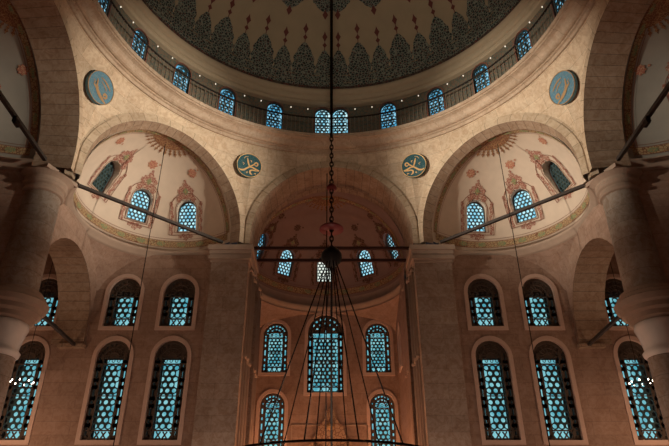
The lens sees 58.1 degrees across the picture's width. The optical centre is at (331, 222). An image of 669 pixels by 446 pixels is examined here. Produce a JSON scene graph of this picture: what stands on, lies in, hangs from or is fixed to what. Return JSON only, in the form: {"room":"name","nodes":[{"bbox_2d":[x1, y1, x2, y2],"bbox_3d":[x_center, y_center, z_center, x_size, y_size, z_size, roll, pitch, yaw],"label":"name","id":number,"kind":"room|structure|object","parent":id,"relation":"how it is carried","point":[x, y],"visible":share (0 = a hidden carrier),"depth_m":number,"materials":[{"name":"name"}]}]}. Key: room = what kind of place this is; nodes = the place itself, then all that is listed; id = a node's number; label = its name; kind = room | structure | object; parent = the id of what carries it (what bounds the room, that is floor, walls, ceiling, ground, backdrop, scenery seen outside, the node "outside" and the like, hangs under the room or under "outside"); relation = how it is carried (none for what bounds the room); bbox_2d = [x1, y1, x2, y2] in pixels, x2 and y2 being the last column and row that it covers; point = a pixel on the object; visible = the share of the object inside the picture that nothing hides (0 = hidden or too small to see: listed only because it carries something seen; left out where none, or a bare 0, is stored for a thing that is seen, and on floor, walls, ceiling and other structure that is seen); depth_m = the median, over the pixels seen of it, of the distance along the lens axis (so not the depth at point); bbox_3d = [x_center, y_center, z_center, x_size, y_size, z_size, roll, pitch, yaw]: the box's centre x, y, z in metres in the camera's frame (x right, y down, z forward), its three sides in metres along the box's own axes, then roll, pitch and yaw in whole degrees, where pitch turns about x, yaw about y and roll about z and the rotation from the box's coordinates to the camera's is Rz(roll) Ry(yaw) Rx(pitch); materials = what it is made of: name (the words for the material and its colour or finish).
{"room":"mosque","nodes":[
{"label":"mosque","id":0,"kind":"room"},
{"bbox_2d":[0,169,24,264],"bbox_3d":[-12.800,2.389,15.237,3.800,14.300,7.600,0,-30,0],"label":"wall","id":1,"kind":"structure","parent":0,"point":[11,184],"depth_m":21.36,"materials":[{"name":"brown stone"}]},
{"bbox_2d":[0,156,32,170],"bbox_3d":[-12.885,-3.955,18.900,3.970,0.450,7.940,0,-30,0],"label":"trim","id":2,"kind":"structure","parent":1,"relation":"attached to","point":[11,163],"depth_m":21.94,"materials":[{"name":"stone"}]},
{"bbox_2d":[0,0,40,158],"bbox_3d":[-12.710,-5.811,19.971,3.620,3.837,7.240,0,-30,0],"label":"ceiling","id":3,"kind":"structure","parent":0,"point":[19,78],"depth_m":22.34,"materials":[{"name":"paint"}]},
{"bbox_2d":[50,204,95,344],"bbox_3d":[-11.200,1.895,24.182,1.400,4.300,5.800,0,-30,0],"label":"wall","id":4,"kind":"structure","parent":0,"point":[67,225],"depth_m":24.98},
{"bbox_2d":[42,316,75,345],"bbox_3d":[-10.800,3.825,23.126,0.120,0.120,5.301,1,-30,-1],"label":"tie beam","id":5,"kind":"structure","parent":4,"relation":"attached to","point":[49,321],"depth_m":23.81,"materials":[{"name":"grey"}]},
{"bbox_2d":[49,238,89,348],"bbox_3d":[-11.170,2.503,24.126,1.460,3.510,5.410,0,-30,0],"label":"trim","id":6,"kind":"structure","parent":4,"relation":"attached to","point":[69,262],"depth_m":25.95,"materials":[{"name":"stone"}]},
{"bbox_2d":[59,0,114,139],"bbox_3d":[-9.152,-6.604,20.429,0.897,3.832,7.953,0,-30,0],"label":"wall","id":7,"kind":"structure","parent":0,"point":[90,59],"depth_m":23.18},
{"bbox_2d":[0,90,46,160],"bbox_3d":[-10.380,-4.039,18.804,0.130,0.130,6.950,0,-30,0],"label":"tie beam","id":8,"kind":"structure","parent":7,"relation":"attached to","point":[3,99],"depth_m":20.27,"materials":[{"name":"grey"}]},
{"bbox_2d":[10,0,78,167],"bbox_3d":[-10.215,-5.657,19.882,1.370,4.180,7.360,0,-30,0],"label":"arch","id":9,"kind":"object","parent":7,"relation":"attached to","point":[42,21],"depth_m":22.32,"materials":[{"name":"stone"}]},
{"bbox_2d":[53,0,82,170],"bbox_3d":[-9.615,-5.830,19.982,0.170,4.580,8.153,0,-30,0],"label":"trim","id":10,"kind":"structure","parent":7,"relation":"attached to","point":[57,3],"depth_m":22.50,"materials":[{"name":"stone"}]},
{"bbox_2d":[85,70,113,104],"bbox_3d":[-9.131,-5.325,23.745,0.424,1.353,1.352,-11,-32,18],"label":"roundel","id":11,"kind":"object","parent":7,"relation":"attached to","point":[99,86],"visible":1,"depth_m":23.64,"materials":[{"name":"blue paint"}]},
{"bbox_2d":[63,189,144,290],"bbox_3d":[-7.427,0.809,24.675,6.553,1.726,6.640,0,-30,0],"label":"ceiling","id":12,"kind":"structure","parent":0,"point":[108,260],"depth_m":27.01,"materials":[{"name":"beige paint"}]},
{"bbox_2d":[0,252,251,445],"bbox_3d":[-9.300,7.242,24.444,11.400,15.100,0.001,0,-30,0],"label":"wall","id":13,"kind":"structure","parent":0,"point":[56,421],"depth_m":25.33,"materials":[{"name":"beige stone"}]},
{"bbox_2d":[0,336,49,444],"bbox_3d":[-12.750,6.917,24.961,1.740,4.440,0.690,0,-30,0],"label":"window","id":14,"kind":"structure","parent":13,"relation":"in","point":[20,406],"depth_m":24.79,"materials":[{"name":"glass"}]},
{"bbox_2d":[29,274,57,329],"bbox_3d":[-12.750,3.617,26.866,1.740,2.660,0.690,0,-30,0],"label":"window","id":15,"kind":"structure","parent":13,"relation":"in","point":[51,294],"depth_m":26.95,"materials":[{"name":"glass"}]},
{"bbox_2d":[34,279,57,325],"bbox_3d":[-12.750,3.533,26.720,1.423,2.320,0.083,0,-30,0],"label":"grille","id":16,"kind":"object","parent":15,"relation":"attached to","point":[53,288],"depth_m":26.92,"materials":[{"name":"metal"}]},
{"bbox_2d":[74,336,133,444],"bbox_3d":[-9.200,6.917,24.961,1.740,4.440,0.690,0,-30,0],"label":"window","id":17,"kind":"structure","parent":13,"relation":"in","point":[98,418],"depth_m":24.76,"materials":[{"name":"glass"}]},
{"bbox_2d":[98,274,144,329],"bbox_3d":[-9.200,3.617,26.866,1.740,2.660,0.690,0,-30,0],"label":"window","id":18,"kind":"structure","parent":13,"relation":"in","point":[118,312],"depth_m":26.73,"materials":[{"name":"glass"}]},
{"bbox_2d":[104,279,139,325],"bbox_3d":[-9.200,3.533,26.720,1.423,2.320,0.083,0,-30,0],"label":"grille","id":19,"kind":"object","parent":18,"relation":"attached to","point":[131,287],"depth_m":26.71,"materials":[{"name":"metal"}]},
{"bbox_2d":[136,336,191,444],"bbox_3d":[-6.760,6.917,24.961,1.740,4.440,0.690,0,-30,0],"label":"window","id":20,"kind":"structure","parent":13,"relation":"in","point":[165,394],"depth_m":24.77,"materials":[{"name":"glass"}]},
{"bbox_2d":[154,274,198,329],"bbox_3d":[-6.760,3.617,26.866,1.740,2.660,0.690,0,-30,0],"label":"window","id":21,"kind":"structure","parent":13,"relation":"in","point":[180,292],"depth_m":26.74,"materials":[{"name":"glass"}]},
{"bbox_2d":[160,279,194,325],"bbox_3d":[-6.760,3.533,26.720,1.423,2.320,0.083,0,-30,0],"label":"grille","id":22,"kind":"object","parent":21,"relation":"attached to","point":[188,289],"depth_m":26.71,"materials":[{"name":"paint"}]},
{"bbox_2d":[74,129,230,250],"bbox_3d":[-8.312,-1.542,27.105,3.550,3.976,7.100,-27,-39,38],"label":"ceiling","id":23,"kind":"structure","parent":0,"point":[185,176],"depth_m":27.84,"materials":[{"name":"paint"}]},
{"bbox_2d":[92,162,114,192],"bbox_3d":[-10.129,-2.112,26.673,0.696,1.536,1.020,-6,-30,10],"label":"window","id":24,"kind":"structure","parent":23,"relation":"attached to","point":[101,182],"depth_m":26.86,"materials":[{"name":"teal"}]},
{"bbox_2d":[126,190,150,222],"bbox_3d":[-9.049,-0.800,28.279,1.020,1.557,0.621,21,-36,-31],"label":"window","id":25,"kind":"structure","parent":23,"relation":"attached to","point":[141,199],"depth_m":28.33,"materials":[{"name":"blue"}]},
{"bbox_2d":[113,144,165,445],"bbox_3d":[-7.380,2.477,23.290,0.032,13.800,0.031,0,-30,0],"label":"hanging cable","id":26,"kind":"object","parent":23,"relation":"hanging from","point":[165,144],"visible":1,"depth_m":22.90,"materials":[{"name":"black metal"}]},
{"bbox_2d":[177,202,195,231],"bbox_3d":[-6.879,-0.262,28.833,1.020,1.567,0.579,-2,-30,3],"label":"window","id":27,"kind":"structure","parent":23,"relation":"attached to","point":[186,213],"depth_m":28.89,"materials":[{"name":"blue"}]},
{"bbox_2d":[81,68,255,218],"bbox_3d":[-6.471,-3.369,26.033,0.897,3.832,7.953,-27,-39,38],"label":"wall","id":28,"kind":"structure","parent":0,"point":[128,98],"depth_m":26.40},
{"bbox_2d":[73,112,244,242],"bbox_3d":[-6.905,-2.204,25.862,0.470,4.180,7.360,-27,-39,38],"label":"trim","id":29,"kind":"structure","parent":28,"relation":"attached to","point":[229,194],"depth_m":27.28,"materials":[{"name":"stone"}]},
{"bbox_2d":[236,153,261,177],"bbox_3d":[-3.913,-2.704,28.526,1.211,1.215,0.396,12,-32,-19],"label":"roundel","id":30,"kind":"object","parent":28,"relation":"attached to","point":[248,165],"visible":1,"depth_m":28.45,"materials":[{"name":"teal paint"}]},
{"bbox_2d":[191,244,262,445],"bbox_3d":[-4.428,8.111,25.068,2.136,14.220,3.990,0,-30,0],"label":"pillar","id":31,"kind":"structure","parent":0,"point":[219,408],"depth_m":25.16,"materials":[{"name":"stone"}]},
{"bbox_2d":[65,181,224,256],"bbox_3d":[-8.520,0.478,26.178,3.661,0.450,7.781,-27,-39,38],"label":"trim","id":32,"kind":"structure","parent":31,"relation":"attached to","point":[91,232],"depth_m":26.94,"materials":[{"name":"stone"}]},
{"bbox_2d":[78,184,222,243],"bbox_3d":[-7.350,-0.292,25.214,0.120,0.200,6.790,-27,-39,38],"label":"tie beam","id":33,"kind":"structure","parent":31,"relation":"attached to","point":[80,186],"depth_m":24.91,"materials":[{"name":"grey metal"}]},
{"bbox_2d":[253,314,401,445],"bbox_3d":[0.000,10.235,29.528,8.800,15.000,0.001,0,-30,0],"label":"wall","id":34,"kind":"structure","parent":0,"point":[263,383],"depth_m":30.58,"materials":[{"name":"beige stone"}]},
{"bbox_2d":[254,389,287,445],"bbox_3d":[-2.960,10.503,29.541,1.580,4.590,0.410,0,-30,0],"label":"window","id":35,"kind":"structure","parent":34,"relation":"in","point":[276,429],"depth_m":29.96,"materials":[{"name":"glass"}]},
{"bbox_2d":[258,319,290,375],"bbox_3d":[-2.960,6.601,31.794,1.640,3.060,0.410,0,-30,0],"label":"window","id":36,"kind":"structure","parent":34,"relation":"in","point":[275,335],"depth_m":31.71,"materials":[{"name":"glass"}]},
{"bbox_2d":[262,323,287,371],"bbox_3d":[-2.960,6.589,31.768,1.321,2.725,0.083,0,-30,0],"label":"grille","id":37,"kind":"object","parent":36,"relation":"attached to","point":[271,325],"depth_m":31.77,"materials":[{"name":"paint"}]},
{"bbox_2d":[303,311,346,395],"bbox_3d":[-0.320,6.844,31.654,2.200,4.540,0.410,0,-30,0],"label":"window","id":38,"kind":"structure","parent":34,"relation":"in","point":[309,362],"depth_m":31.50,"materials":[{"name":"glass"}]},
{"bbox_2d":[259,273,405,312],"bbox_3d":[-0.300,3.608,31.189,8.500,0.900,4.250,0,-30,0],"label":"trim","id":39,"kind":"structure","parent":34,"relation":"attached to","point":[297,303],"depth_m":32.22,"materials":[{"name":"stone"}]},
{"bbox_2d":[362,319,394,375],"bbox_3d":[2.440,6.601,31.794,1.640,3.060,0.410,0,-30,0],"label":"window","id":40,"kind":"structure","parent":34,"relation":"in","point":[378,335],"depth_m":31.70,"materials":[{"name":"glass"}]},
{"bbox_2d":[365,323,390,371],"bbox_3d":[2.440,6.589,31.768,1.321,2.725,0.083,0,-30,0],"label":"grille","id":41,"kind":"object","parent":40,"relation":"attached to","point":[375,352],"depth_m":31.77,"materials":[{"name":"paint"}]},
{"bbox_2d":[366,389,399,445],"bbox_3d":[2.540,10.503,29.541,1.580,4.590,0.410,0,-30,0],"label":"window","id":42,"kind":"structure","parent":34,"relation":"in","point":[386,429],"depth_m":29.96,"materials":[{"name":"glass"}]},
{"bbox_2d":[249,192,406,298],"bbox_3d":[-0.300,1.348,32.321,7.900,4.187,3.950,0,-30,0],"label":"ceiling","id":43,"kind":"structure","parent":0,"point":[298,223],"depth_m":32.59,"materials":[{"name":"paint"}]},
{"bbox_2d":[277,250,293,276],"bbox_3d":[-2.521,2.167,32.972,0.960,1.502,0.666,21,-36,-31],"label":"window","id":44,"kind":"structure","parent":43,"relation":"attached to","point":[284,268],"depth_m":33.02,"materials":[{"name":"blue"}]},
{"bbox_2d":[316,257,332,282],"bbox_3d":[-0.397,2.610,33.605,0.960,1.508,0.648,1,-30,-1],"label":"window","id":45,"kind":"structure","parent":43,"relation":"attached to","point":[320,266],"depth_m":33.59,"materials":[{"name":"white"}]},
{"bbox_2d":[357,250,373,276],"bbox_3d":[1.870,2.186,33.005,0.960,1.502,0.666,-20,-36,31],"label":"window","id":46,"kind":"structure","parent":43,"relation":"attached to","point":[366,269],"depth_m":33.06,"materials":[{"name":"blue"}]},
{"bbox_2d":[385,234,398,258],"bbox_3d":[3.183,1.201,31.432,0.684,1.497,0.960,9,-31,-16],"label":"window","id":47,"kind":"structure","parent":43,"relation":"attached to","point":[388,240],"depth_m":31.61,"materials":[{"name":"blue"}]},
{"bbox_2d":[260,294,399,330],"bbox_3d":[-0.300,4.382,30.599,7.920,1.131,4.000,0,-30,0],"label":"ceiling","id":48,"kind":"structure","parent":0,"point":[386,312],"depth_m":32.05,"materials":[{"name":"beige paint"}]},
{"bbox_2d":[142,0,520,88],"bbox_3d":[0.000,-14.913,25.226,17.797,8.745,17.797,0,-30,0],"label":"ceiling","id":49,"kind":"structure","parent":0,"point":[285,42],"depth_m":30.77,"materials":[{"name":"paint"}]},
{"bbox_2d":[244,0,418,445],"bbox_3d":[0.000,-6.371,20.295,5.127,28.270,5.119,0,-30,0],"label":"chandelier","id":50,"kind":"object","parent":49,"relation":"hanging from","point":[331,257],"visible":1,"depth_m":15.56,"materials":[{"name":"black metal"}]},
{"bbox_2d":[109,0,553,131],"bbox_3d":[0.000,-9.693,22.212,19.316,2.400,19.316,0,-30,0],"label":"wall","id":51,"kind":"structure","parent":0,"point":[305,126],"depth_m":28.56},
{"bbox_2d":[98,0,112,17],"bbox_3d":[-9.150,-8.807,24.005,0.210,1.720,0.940,-6,-31,11],"label":"window","id":52,"kind":"structure","parent":51,"relation":"in","point":[99,1],"depth_m":24.27,"materials":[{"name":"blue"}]},
{"bbox_2d":[98,0,109,14],"bbox_3d":[-9.140,-8.811,23.991,0.055,1.628,0.862,-6,-31,11],"label":"grille","id":53,"kind":"object","parent":52,"relation":"attached to","point":[103,1],"depth_m":24.23,"materials":[{"name":"blue glass"}]},
{"bbox_2d":[130,28,149,61],"bbox_3d":[-8.322,-7.657,25.997,0.210,1.720,0.940,-14,-33,23],"label":"window","id":54,"kind":"structure","parent":51,"relation":"in","point":[139,31],"depth_m":26.12,"materials":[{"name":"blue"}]},
{"bbox_2d":[132,30,146,58],"bbox_3d":[-8.316,-7.662,25.982,0.055,1.628,0.862,-14,-33,23],"label":"grille","id":55,"kind":"object","parent":54,"relation":"attached to","point":[141,33],"depth_m":26.10,"materials":[{"name":"blue glass"}]},
{"bbox_2d":[172,62,191,94],"bbox_3d":[-6.927,-6.654,27.735,0.210,1.720,0.940,-24,-38,36],"label":"window","id":56,"kind":"structure","parent":51,"relation":"in","point":[185,69],"depth_m":27.80,"materials":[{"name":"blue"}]},
{"bbox_2d":[217,86,236,115],"bbox_3d":[-5.059,-5.865,29.102,0.940,1.720,0.210,18,-34,-28],"label":"window","id":57,"kind":"structure","parent":51,"relation":"in","point":[229,92],"depth_m":29.13,"materials":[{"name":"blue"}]},
{"bbox_2d":[265,101,283,128],"bbox_3d":[-2.847,-5.344,30.003,0.940,1.720,0.210,9,-31,-15],"label":"window","id":58,"kind":"structure","parent":51,"relation":"in","point":[277,107],"depth_m":30.03,"materials":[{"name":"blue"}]},
{"bbox_2d":[313,107,329,132],"bbox_3d":[-0.441,-5.128,30.378,0.940,1.720,0.210,1,-30,-2],"label":"window","id":59,"kind":"structure","parent":51,"relation":"in","point":[322,124],"depth_m":30.39,"materials":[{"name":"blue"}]},
{"bbox_2d":[66,0,596,154],"bbox_3d":[0.000,-8.415,21.475,19.600,0.730,19.600,0,-30,0],"label":"crown molding","id":60,"kind":"structure","parent":51,"relation":"attached to","point":[90,15],"depth_m":26.57,"materials":[{"name":"stone"}]},
{"bbox_2d":[116,0,546,107],"bbox_3d":[0.000,-10.927,22.925,18.700,0.950,18.700,0,-30,0],"label":"crown molding","id":61,"kind":"structure","parent":51,"relation":"attached to","point":[142,16],"depth_m":28.93,"materials":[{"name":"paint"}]},
{"bbox_2d":[98,0,564,132],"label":"railing","id":62,"kind":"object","parent":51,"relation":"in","point":[435,91],"depth_m":28.34,"materials":[{"name":"brown metal"}]},
{"bbox_2d":[333,107,349,132],"bbox_3d":[0.441,-5.128,30.378,0.940,1.720,0.210,-1,-30,2],"label":"window","id":63,"kind":"structure","parent":51,"relation":"in","point":[339,124],"depth_m":30.39,"materials":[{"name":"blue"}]},
{"bbox_2d":[379,101,397,128],"bbox_3d":[2.847,-5.344,30.003,0.940,1.720,0.210,-9,-31,15],"label":"window","id":64,"kind":"structure","parent":51,"relation":"in","point":[386,106],"depth_m":30.03,"materials":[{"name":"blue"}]},
{"bbox_2d":[471,62,490,94],"bbox_3d":[6.927,-6.654,27.735,0.210,1.720,0.940,24,-38,-36],"label":"window","id":65,"kind":"structure","parent":51,"relation":"in","point":[478,68],"depth_m":27.80,"materials":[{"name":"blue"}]},
{"bbox_2d":[513,28,532,61],"bbox_3d":[8.322,-7.657,25.997,0.210,1.720,0.940,14,-33,-23],"label":"window","id":66,"kind":"structure","parent":51,"relation":"in","point":[523,31],"depth_m":26.12,"materials":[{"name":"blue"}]},
{"bbox_2d":[516,30,530,58],"bbox_3d":[8.306,-7.652,25.998,0.055,1.628,0.862,14,-33,-23],"label":"grille","id":67,"kind":"object","parent":66,"relation":"attached to","point":[521,33],"depth_m":26.09,"materials":[{"name":"blue glass"}]},
{"bbox_2d":[550,0,564,17],"bbox_3d":[9.150,-8.808,24.005,0.210,1.720,0.940,6,-31,-11],"label":"window","id":68,"kind":"structure","parent":51,"relation":"in","point":[555,1],"depth_m":24.26,"materials":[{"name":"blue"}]},
{"bbox_2d":[553,0,564,14],"bbox_3d":[9.136,-8.800,24.010,0.055,1.628,0.862,6,-31,-11],"label":"grille","id":69,"kind":"object","parent":68,"relation":"attached to","point":[555,1],"depth_m":24.24,"materials":[{"name":"blue glass"}]},
{"bbox_2d":[246,146,416,214],"bbox_3d":[0.000,-2.029,28.355,7.953,3.832,0.897,0,-30,0],"label":"wall","id":70,"kind":"structure","parent":0,"point":[274,163],"depth_m":29.07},
{"bbox_2d":[244,161,418,243],"bbox_3d":[0.000,-1.022,28.309,8.153,4.580,0.170,0,-30,0],"label":"trim","id":71,"kind":"structure","parent":70,"relation":"attached to","point":[267,189],"depth_m":28.59,"materials":[{"name":"stone"}]},
{"bbox_2d":[250,167,412,256],"bbox_3d":[0.000,-0.374,29.032,7.360,4.180,2.070,0,-30,0],"label":"arch","id":72,"kind":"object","parent":70,"relation":"attached to","point":[308,182],"depth_m":29.50,"materials":[{"name":"stone"}]},
{"bbox_2d":[254,246,408,249],"bbox_3d":[0.000,1.173,27.832,7.320,0.130,0.130,0,-30,0],"label":"tie beam","id":73,"kind":"structure","parent":70,"relation":"attached to","point":[255,247],"depth_m":27.79,"materials":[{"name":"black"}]},
{"bbox_2d":[257,259,405,261],"bbox_3d":[0.000,1.798,28.915,7.320,0.130,0.130,0,-30,0],"label":"tie beam","id":74,"kind":"structure","parent":70,"relation":"attached to","point":[258,260],"depth_m":28.87,"materials":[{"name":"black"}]},
{"bbox_2d":[396,268,414,444],"bbox_3d":[3.440,9.364,27.318,0.001,14.300,4.700,0,-30,0],"label":"wall","id":75,"kind":"structure","parent":0,"point":[405,400],"depth_m":28.37,"materials":[{"name":"beige stone"}]},
{"bbox_2d":[397,322,402,372],"bbox_3d":[3.585,6.126,30.111,0.410,2.440,1.140,0,-30,0],"label":"window","id":76,"kind":"structure","parent":75,"relation":"in","point":[398,324],"depth_m":30.07,"materials":[{"name":"stone"}]},
{"bbox_2d":[400,244,471,445],"bbox_3d":[4.428,8.111,25.068,2.136,14.220,3.990,0,-30,0],"label":"wall","id":77,"kind":"structure","parent":0,"point":[443,408],"depth_m":25.03,"materials":[{"name":"stone"}]},
{"bbox_2d":[440,184,584,243],"bbox_3d":[7.350,-0.292,25.214,6.790,0.200,0.120,-27,-39,38],"label":"tie beam","id":78,"kind":"structure","parent":77,"relation":"attached to","point":[581,186],"depth_m":24.91,"materials":[{"name":"grey metal"}]},
{"bbox_2d":[438,181,597,256],"bbox_3d":[8.520,0.478,26.178,7.781,0.450,3.661,-27,-39,38],"label":"trim","id":79,"kind":"structure","parent":77,"relation":"attached to","point":[571,232],"depth_m":26.94,"materials":[{"name":"stone"}]},
{"bbox_2d":[407,68,582,218],"bbox_3d":[6.471,-3.369,26.033,7.953,3.832,0.897,-27,-39,38],"label":"wall","id":80,"kind":"structure","parent":0,"point":[534,98],"depth_m":26.40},
{"bbox_2d":[401,153,426,177],"bbox_3d":[3.916,-2.705,28.524,1.211,1.215,0.399,-13,-32,21],"label":"roundel","id":81,"kind":"object","parent":80,"relation":"attached to","point":[414,165],"visible":1,"depth_m":28.45,"materials":[{"name":"teal paint"}]},
{"bbox_2d":[418,112,589,242],"bbox_3d":[6.905,-2.204,25.862,7.360,4.180,0.470,-27,-39,38],"label":"trim","id":82,"kind":"structure","parent":80,"relation":"attached to","point":[433,194],"depth_m":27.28,"materials":[{"name":"stone"}]},
{"bbox_2d":[432,129,588,250],"bbox_3d":[8.312,-1.542,27.105,7.100,3.976,3.550,-27,-39,38],"label":"ceiling","id":83,"kind":"structure","parent":0,"point":[477,176],"depth_m":27.84,"materials":[{"name":"paint"}]},
{"bbox_2d":[467,202,485,231],"bbox_3d":[6.879,-0.262,28.833,1.020,1.567,0.579,2,-30,-3],"label":"window","id":84,"kind":"structure","parent":83,"relation":"attached to","point":[475,212],"depth_m":28.89,"materials":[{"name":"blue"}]},
{"bbox_2d":[497,144,549,445],"bbox_3d":[7.380,2.477,23.290,0.032,13.800,0.031,0,-30,0],"label":"hanging cable","id":85,"kind":"object","parent":83,"relation":"hanging from","point":[497,144],"visible":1,"depth_m":22.89,"materials":[{"name":"black metal"}]},
{"bbox_2d":[512,190,536,222],"bbox_3d":[9.049,-0.800,28.279,1.020,1.557,0.621,-21,-36,31],"label":"window","id":86,"kind":"structure","parent":83,"relation":"attached to","point":[521,198],"depth_m":28.34,"materials":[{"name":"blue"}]},
{"bbox_2d":[548,161,570,192],"bbox_3d":[10.129,-2.112,26.673,0.696,1.536,1.020,6,-30,-10],"label":"window","id":87,"kind":"structure","parent":83,"relation":"attached to","point":[561,182],"depth_m":26.86,"materials":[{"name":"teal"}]},
{"bbox_2d":[411,252,668,445],"bbox_3d":[9.300,7.242,24.444,11.400,15.100,0.001,0,-30,0],"label":"wall","id":88,"kind":"structure","parent":0,"point":[606,421],"depth_m":25.33,"materials":[{"name":"beige stone"}]},
{"bbox_2d":[464,274,508,329],"bbox_3d":[6.760,3.617,26.866,1.740,2.660,0.690,0,-30,0],"label":"window","id":89,"kind":"structure","parent":88,"relation":"in","point":[482,292],"depth_m":26.74,"materials":[{"name":"glass"}]},
{"bbox_2d":[468,279,502,325],"bbox_3d":[6.760,3.533,26.720,1.423,2.320,0.083,0,-30,0],"label":"grille","id":90,"kind":"object","parent":89,"relation":"attached to","point":[494,291],"depth_m":26.71,"materials":[{"name":"metal"}]},
{"bbox_2d":[471,336,526,444],"bbox_3d":[6.760,6.917,24.961,1.740,4.440,0.690,0,-30,0],"label":"window","id":91,"kind":"structure","parent":88,"relation":"in","point":[497,395],"depth_m":24.75,"materials":[{"name":"glass"}]},
{"bbox_2d":[518,274,564,329],"bbox_3d":[9.200,3.617,26.866,1.740,2.660,0.690,0,-30,0],"label":"window","id":92,"kind":"structure","parent":88,"relation":"in","point":[544,312],"depth_m":26.73,"materials":[{"name":"glass"}]},
{"bbox_2d":[523,279,558,325],"bbox_3d":[9.200,3.533,26.720,1.423,2.320,0.083,0,-30,0],"label":"grille","id":93,"kind":"object","parent":92,"relation":"attached to","point":[531,288],"depth_m":26.71,"materials":[{"name":"metal"}]},
{"bbox_2d":[529,336,588,444],"bbox_3d":[9.200,6.917,24.961,1.740,4.440,0.690,0,-30,0],"label":"window","id":94,"kind":"structure","parent":88,"relation":"in","point":[565,424],"depth_m":24.76,"materials":[{"name":"glass"}]},
{"bbox_2d":[605,274,633,329],"bbox_3d":[12.750,3.617,26.866,1.740,2.660,0.690,0,-30,0],"label":"window","id":95,"kind":"structure","parent":88,"relation":"in","point":[611,294],"depth_m":26.94,"materials":[{"name":"glass"}]},
{"bbox_2d":[605,279,628,325],"bbox_3d":[12.750,3.533,26.720,1.423,2.320,0.083,0,-30,0],"label":"grille","id":96,"kind":"object","parent":95,"relation":"attached to","point":[612,289],"depth_m":26.92,"materials":[{"name":"metal"}]},
{"bbox_2d":[613,336,668,444],"bbox_3d":[12.750,6.917,24.961,1.740,4.440,0.690,0,-30,0],"label":"window","id":97,"kind":"structure","parent":88,"relation":"in","point":[647,426],"depth_m":24.76,"materials":[{"name":"glass"}]},
{"bbox_2d":[518,189,599,290],"bbox_3d":[7.427,0.809,24.675,6.553,1.726,6.640,0,-30,0],"label":"ceiling","id":98,"kind":"structure","parent":0,"point":[554,260],"depth_m":27.01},
{"bbox_2d":[548,0,603,139],"bbox_3d":[9.152,-6.604,20.429,0.897,3.832,7.953,0,-30,0],"label":"wall","id":99,"kind":"structure","parent":0,"point":[572,59],"depth_m":23.18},
{"bbox_2d":[549,70,577,104],"bbox_3d":[9.132,-5.325,23.744,0.426,1.353,1.352,10,-32,-17],"label":"roundel","id":100,"kind":"object","parent":99,"relation":"attached to","point":[563,86],"visible":1,"depth_m":23.64,"materials":[{"name":"blue paint"}]},
{"bbox_2d":[580,0,609,170],"bbox_3d":[9.615,-5.830,19.982,0.170,4.580,8.153,0,-30,0],"label":"trim","id":101,"kind":"structure","parent":99,"relation":"attached to","point":[605,3],"depth_m":22.50,"materials":[{"name":"stone"}]},
{"bbox_2d":[584,0,652,167],"bbox_3d":[10.215,-5.657,19.882,1.370,4.180,7.360,0,-30,0],"label":"arch","id":102,"kind":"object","parent":99,"relation":"attached to","point":[620,21],"depth_m":22.32,"materials":[{"name":"stone"}]},
{"bbox_2d":[616,81,668,160],"bbox_3d":[10.380,-4.039,18.804,0.130,0.130,6.950,0,-30,0],"label":"tie beam","id":103,"kind":"structure","parent":99,"relation":"attached to","point":[665,90],"depth_m":20.04,"materials":[{"name":"grey"}]},
{"bbox_2d":[567,204,612,344],"bbox_3d":[11.200,1.895,24.182,1.400,4.300,5.800,0,-30,0],"label":"wall","id":104,"kind":"structure","parent":0,"point":[595,225],"depth_m":24.98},
{"bbox_2d":[573,238,613,348],"bbox_3d":[11.170,2.503,24.126,1.460,3.510,5.410,0,-30,0],"label":"trim","id":105,"kind":"structure","parent":104,"relation":"attached to","point":[593,262],"depth_m":25.95,"materials":[{"name":"stone"}]},
{"bbox_2d":[587,316,620,345],"bbox_3d":[10.800,3.825,23.126,0.120,0.120,5.301,-1,-30,1],"label":"tie beam","id":106,"kind":"structure","parent":104,"relation":"attached to","point":[613,321],"depth_m":23.81,"materials":[{"name":"grey"}]},
{"bbox_2d":[622,0,668,158],"bbox_3d":[12.710,-5.811,19.971,3.620,3.837,7.240,0,-30,0],"label":"ceiling","id":107,"kind":"structure","parent":0,"point":[646,76],"depth_m":22.29,"materials":[{"name":"paint"}]},
{"bbox_2d":[638,168,668,282],"bbox_3d":[12.800,2.389,15.237,3.800,14.300,7.600,0,-30,0],"label":"wall","id":108,"kind":"structure","parent":0,"point":[654,184],"depth_m":21.25,"materials":[{"name":"brown stone"}]},
{"bbox_2d":[630,155,668,170],"bbox_3d":[12.885,-3.955,18.900,3.970,0.450,7.940,0,-30,0],"label":"trim","id":109,"kind":"structure","parent":108,"relation":"attached to","point":[659,162],"depth_m":21.93,"materials":[{"name":"stone"}]},
{"label":"floor","id":110,"kind":"structure","parent":0,"visible":0},
{"bbox_2d":[0,163,77,417],"bbox_3d":[-10.620,4.516,18.951,2.320,14.330,2.320,0,-30,0],"label":"pillar","id":111,"kind":"structure","parent":110,"relation":"on","point":[22,305],"depth_m":20.27,"materials":[{"name":"stone"}]},
{"bbox_2d":[308,408,352,445],"bbox_3d":[-0.050,12.868,27.737,2.300,8.650,0.430,0,-30,0],"label":"mihrab","id":112,"kind":"object","parent":110,"relation":"on","point":[338,431],"visible":0.56,"depth_m":29.25,"materials":[{"name":"stone"}]},
{"bbox_2d":[585,163,668,440],"bbox_3d":[10.620,4.516,18.951,2.317,14.330,2.317,-12,-32,21],"label":"pillar","id":113,"kind":"structure","parent":110,"relation":"on","point":[643,304],"depth_m":20.10,"materials":[{"name":"stone"}]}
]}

